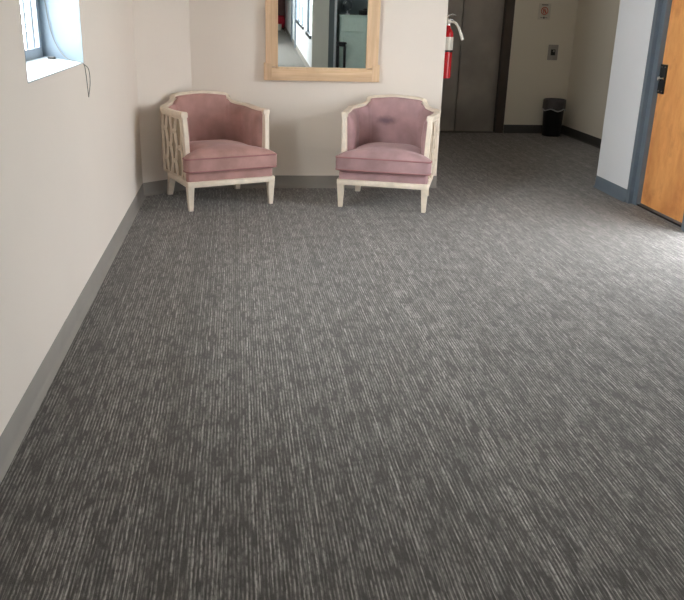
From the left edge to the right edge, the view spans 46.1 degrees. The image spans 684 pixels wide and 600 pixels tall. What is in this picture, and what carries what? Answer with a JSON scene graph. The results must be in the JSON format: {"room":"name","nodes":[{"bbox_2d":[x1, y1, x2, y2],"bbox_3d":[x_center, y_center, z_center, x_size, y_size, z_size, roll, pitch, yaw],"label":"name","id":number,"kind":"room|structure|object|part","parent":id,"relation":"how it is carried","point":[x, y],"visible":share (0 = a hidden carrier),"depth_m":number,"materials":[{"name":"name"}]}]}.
{"room":"lobby","nodes":[
{"label":"lobby","id":0,"kind":"room"},
{"bbox_2d":[0,0,142,435],"bbox_3d":[-0.513,1.581,-3.691,0.260,2.720,22.173,-1,20,-7],"label":"wall","id":1,"kind":"structure","parent":0,"point":[71,163],"depth_m":3.57,"materials":[{"name":"beige paint"}]},
{"bbox_2d":[19,0,83,82],"bbox_3d":[-1.400,-1.650,3.436,0.272,1.299,1.170,-1,20,-7],"label":"window","id":2,"kind":"structure","parent":1,"relation":"in","point":[63,15],"depth_m":4.11,"materials":[{"name":"grey paint"}]},
{"bbox_3d":[-1.488,-1.650,3.424,0.045,1.295,1.168,-1,20,-7],"label":"frame","id":3,"kind":"part","parent":2,"relation":"part of","materials":[{"name":"grey paint"}]},
{"bbox_3d":[-1.383,-1.055,3.656,0.202,0.032,1.166,-1,20,-7],"label":"sill","id":4,"kind":"part","parent":2,"relation":"part of","materials":[{"name":"white paint"}]},
{"bbox_2d":[44,0,89,96],"bbox_3d":[-1.416,-1.292,4.157,0.219,0.486,0.111,-8,22,-25],"label":"cord","id":5,"kind":"object","parent":2,"relation":"hanging from","point":[50,57],"visible":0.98,"depth_m":4.16,"materials":[{"name":"dark plastic cord"}]},
{"bbox_2d":[0,184,145,483],"bbox_3d":[-0.377,2.797,-3.495,0.022,0.108,21.671,-1,20,-7],"label":"baseboard","id":6,"kind":"structure","parent":1,"relation":"attached to","point":[11,438],"depth_m":3.52,"materials":[{"name":"plastic"}]},
{"bbox_2d":[132,0,191,182],"bbox_3d":[-1.538,-2.150,6.505,0.606,2.720,0.630,-1,20,-7],"label":"wall","id":7,"kind":"structure","parent":0,"point":[161,27],"depth_m":6.45,"materials":[{"name":"beige paint"}]},
{"bbox_2d":[143,179,185,195],"bbox_3d":[-1.445,-0.965,6.782,0.022,0.108,0.524,19,26,40],"label":"baseboard","id":8,"kind":"structure","parent":7,"relation":"attached to","point":[155,187],"depth_m":6.71,"materials":[{"name":"plastic"}]},
{"bbox_2d":[189,0,447,175],"bbox_3d":[-0.403,-2.794,8.368,2.136,2.720,3.600,-1,20,-7],"label":"wall","id":9,"kind":"structure","parent":0,"point":[228,53],"depth_m":6.80,"materials":[{"name":"beige paint"}]},
{"bbox_2d":[199,175,436,187],"bbox_3d":[-0.211,-1.042,7.092,2.136,0.108,0.022,-1,20,-7],"label":"baseboard","id":10,"kind":"structure","parent":9,"relation":"attached to","point":[281,181],"depth_m":7.08,"materials":[{"name":"plastic"}]},
{"bbox_2d":[264,0,380,81],"bbox_3d":[-0.152,-2.427,6.560,0.973,1.242,0.047,-1,21,-7],"label":"wall mirror","id":11,"kind":"object","parent":9,"relation":"attached to","point":[306,40],"visible":1,"depth_m":6.66,"materials":[{"name":"brown wood"}]},
{"bbox_3d":[-0.169,-1.896,6.765,0.883,0.103,0.043,-1,21,-7],"label":"rail","id":12,"kind":"part","parent":11,"relation":"part of","materials":[{"name":"brown wood"}]},
{"bbox_2d":[278,0,367,67],"bbox_3d":[-0.153,-2.429,6.567,0.763,1.046,0.014,-1,21,-7],"label":"mirror glass","id":13,"kind":"object","parent":11,"relation":"on","point":[311,33],"depth_m":6.65,"materials":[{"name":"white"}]},
{"bbox_2d":[443,13,463,78],"bbox_3d":[0.953,-2.206,6.992,0.204,0.538,0.106,-1,20,-7],"label":"fire extinguisher","id":14,"kind":"object","parent":9,"relation":"attached to","point":[449,33],"visible":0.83,"depth_m":6.95,"materials":[{"name":"red metal"}]},
{"bbox_2d":[0,132,683,599],"bbox_3d":[1.811,2.173,-1.270,6.000,0.120,26.100,-1,20,-7],"label":"floor","id":15,"kind":"structure","parent":0,"point":[478,394],"depth_m":3.26,"materials":[{"name":"carpet"}]},
{"bbox_2d":[160,90,276,211],"bbox_3d":[-1.011,-1.219,6.457,0.771,0.831,0.758,-9,23,-28],"label":"armchair","id":16,"kind":"object","parent":15,"relation":"on","point":[210,138],"visible":1,"depth_m":6.34,"materials":[{"name":"pink fabric"}]},
{"bbox_3d":[-1.409,-0.969,6.661,0.066,0.200,0.102,-9,23,-28],"label":"leg","id":17,"kind":"part","parent":16,"relation":"part of","materials":[{"name":"beige paint"}]},
{"bbox_3d":[-1.310,-1.211,6.277,0.023,0.479,0.406,-11,23,-30],"label":"panel","id":18,"kind":"part","parent":16,"relation":"part of","materials":[{"name":"beige wood"}]},
{"bbox_3d":[-1.184,-1.161,6.097,0.053,0.508,0.079,-9,23,-28],"label":"arm post","id":19,"kind":"part","parent":16,"relation":"part of","materials":[{"name":"beige paint"}]},
{"bbox_3d":[-1.159,-0.777,6.152,0.055,0.200,0.055,-9,23,-28],"label":"leg","id":20,"kind":"part","parent":16,"relation":"part of","materials":[{"name":"beige paint"}]},
{"bbox_3d":[-1.034,-1.564,6.393,0.771,0.141,0.626,-9,23,-28],"label":"rail","id":21,"kind":"part","parent":16,"relation":"part of","materials":[{"name":"beige paint"}]},
{"bbox_3d":[-1.041,-1.354,6.471,0.695,0.553,0.546,-9,23,-28],"label":"backrest","id":22,"kind":"part","parent":16,"relation":"part of","materials":[{"name":"pink fabric"}]},
{"bbox_2d":[183,139,276,173],"bbox_3d":[-0.983,-1.173,6.418,0.752,0.175,0.631,-9,23,-28],"label":"seat cushion","id":23,"kind":"object","parent":16,"relation":"on","point":[200,156],"depth_m":6.21,"materials":[{"name":"pink fabric"}]},
{"bbox_3d":[-0.614,-1.255,6.401,0.053,0.508,0.079,-9,23,-28],"label":"arm post","id":24,"kind":"part","parent":16,"relation":"part of","materials":[{"name":"beige paint"}]},
{"bbox_3d":[-0.575,-0.873,6.463,0.055,0.200,0.055,-9,23,-28],"label":"leg","id":25,"kind":"part","parent":16,"relation":"part of","materials":[{"name":"beige paint"}]},
{"bbox_2d":[335,94,440,212],"bbox_3d":[0.384,-1.215,6.556,0.771,0.831,0.758,5,20,10],"label":"armchair","id":26,"kind":"object","parent":15,"relation":"on","point":[389,140],"visible":1,"depth_m":6.37,"materials":[{"name":"pink fabric"}]},
{"bbox_3d":[-0.011,-0.845,6.429,0.055,0.200,0.055,5,20,10],"label":"leg","id":27,"kind":"part","parent":26,"relation":"part of","materials":[{"name":"beige paint"}]},
{"bbox_3d":[0.022,-1.228,6.378,0.053,0.508,0.079,5,20,10],"label":"arm post","id":28,"kind":"part","parent":26,"relation":"part of","materials":[{"name":"beige paint"}]},
{"bbox_2d":[336,142,431,175],"bbox_3d":[0.372,-1.168,6.511,0.752,0.175,0.631,5,20,10],"label":"seat cushion","id":29,"kind":"object","parent":26,"relation":"on","point":[356,158],"depth_m":6.26,"materials":[{"name":"pink fabric"}]},
{"bbox_3d":[0.400,-1.351,6.578,0.695,0.553,0.546,5,20,10],"label":"backrest","id":30,"kind":"part","parent":26,"relation":"part of","materials":[{"name":"pink fabric"}]},
{"bbox_3d":[0.406,-1.561,6.499,0.771,0.141,0.626,5,20,10],"label":"rail","id":31,"kind":"part","parent":26,"relation":"part of","materials":[{"name":"beige paint"}]},
{"bbox_3d":[0.644,-0.785,6.317,0.055,0.200,0.055,5,20,10],"label":"leg","id":32,"kind":"part","parent":26,"relation":"part of","materials":[{"name":"beige paint"}]},
{"bbox_3d":[0.663,-1.170,6.269,0.053,0.508,0.079,5,20,10],"label":"arm post","id":33,"kind":"part","parent":26,"relation":"part of","materials":[{"name":"beige paint"}]},
{"bbox_2d":[542,98,565,136],"bbox_3d":[2.753,-2.386,10.502,0.309,0.468,0.307,-1,20,-7],"label":"waste bin","id":34,"kind":"object","parent":15,"relation":"on","point":[553,108],"visible":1,"depth_m":10.40,"materials":[{"name":"black plastic"}]},
{"bbox_2d":[454,0,577,127],"bbox_3d":[1.728,-3.453,10.353,3.050,2.720,0.320,-1,20,-7],"label":"wall","id":35,"kind":"structure","parent":0,"point":[532,78],"depth_m":10.41,"materials":[{"name":"beige paint"}]},
{"bbox_2d":[439,0,514,132],"bbox_3d":[1.504,-3.276,10.317,1.310,2.200,0.212,-1,20,-7],"label":"door","id":36,"kind":"structure","parent":35,"relation":"in","point":[481,77],"depth_m":10.42,"materials":[{"name":"metal"}]},
{"bbox_3d":[1.232,-3.234,10.313,0.568,2.092,0.040,-1,20,-7],"label":"panel","id":37,"kind":"part","parent":36,"relation":"part of","materials":[{"name":"metal"}]},
{"bbox_3d":[1.476,-2.241,10.678,1.110,0.007,0.160,-1,20,-7],"label":"sill","id":38,"kind":"part","parent":36,"relation":"part of","materials":[{"name":"black"}]},
{"bbox_3d":[1.788,-3.238,10.370,0.534,2.092,0.040,-1,20,-7],"label":"panel","id":39,"kind":"part","parent":36,"relation":"part of","materials":[{"name":"metal"}]},
{"bbox_3d":[1.504,-3.276,10.317,1.310,2.200,0.212,-1,20,-7],"label":"frame","id":40,"kind":"part","parent":36,"relation":"part of","materials":[{"name":"brown wood"}]},
{"bbox_2d":[503,125,562,133],"bbox_3d":[2.553,-2.276,10.711,0.825,0.108,0.022,-1,20,-7],"label":"baseboard","id":41,"kind":"structure","parent":35,"relation":"attached to","point":[507,128],"depth_m":10.70,"materials":[{"name":"plastic"}]},
{"bbox_2d":[538,3,550,19],"bbox_3d":[2.572,-3.662,10.209,0.160,0.193,0.012,-1,20,-7],"label":"sign","id":42,"kind":"object","parent":35,"relation":"attached to","point":[544,10],"visible":1,"depth_m":10.21,"materials":[{"name":"paper"}]},
{"bbox_2d":[547,45,558,59],"bbox_3d":[2.728,-3.201,10.397,0.132,0.190,0.016,-1,20,-7],"label":"plate","id":43,"kind":"object","parent":35,"relation":"attached to","point":[552,49],"visible":1,"depth_m":10.40,"materials":[{"name":"metal"}]},
{"bbox_2d":[564,0,619,138],"bbox_3d":[3.340,-2.807,8.700,0.250,2.720,3.600,-1,20,-7],"label":"wall","id":44,"kind":"structure","parent":0,"point":[596,20],"depth_m":9.88,"materials":[{"name":"beige paint"}]},
{"bbox_2d":[562,125,600,148],"bbox_3d":[3.160,-1.705,9.188,0.022,0.108,3.400,-1,20,-7],"label":"baseboard","id":45,"kind":"structure","parent":44,"relation":"attached to","point":[578,135],"depth_m":10.16,"materials":[{"name":"plastic"}]},
{"bbox_2d":[597,0,655,188],"bbox_3d":[3.468,-0.694,2.891,1.030,2.720,9.100,-1,20,-7],"label":"wall","id":46,"kind":"structure","parent":0,"point":[635,17],"depth_m":6.88,"materials":[{"name":"white paint"}]},
{"bbox_2d":[593,175,626,201],"bbox_3d":[2.388,-0.999,7.181,0.022,0.108,0.630,-1,20,-7],"label":"baseboard","id":47,"kind":"structure","parent":46,"relation":"attached to","point":[618,192],"depth_m":7.16,"materials":[{"name":"blue paint"}]},
{"bbox_2d":[625,0,683,230],"bbox_3d":[2.627,-1.702,6.069,0.204,2.200,1.020,-1,20,-7],"label":"door","id":48,"kind":"structure","parent":46,"relation":"in","point":[656,176],"depth_m":6.38,"materials":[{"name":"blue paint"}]},
{"bbox_3d":[2.550,-1.757,6.397,0.015,0.225,0.088,-1,20,-7],"label":"latch plate","id":49,"kind":"part","parent":48,"relation":"part of","materials":[{"name":"black metal"}]}
]}

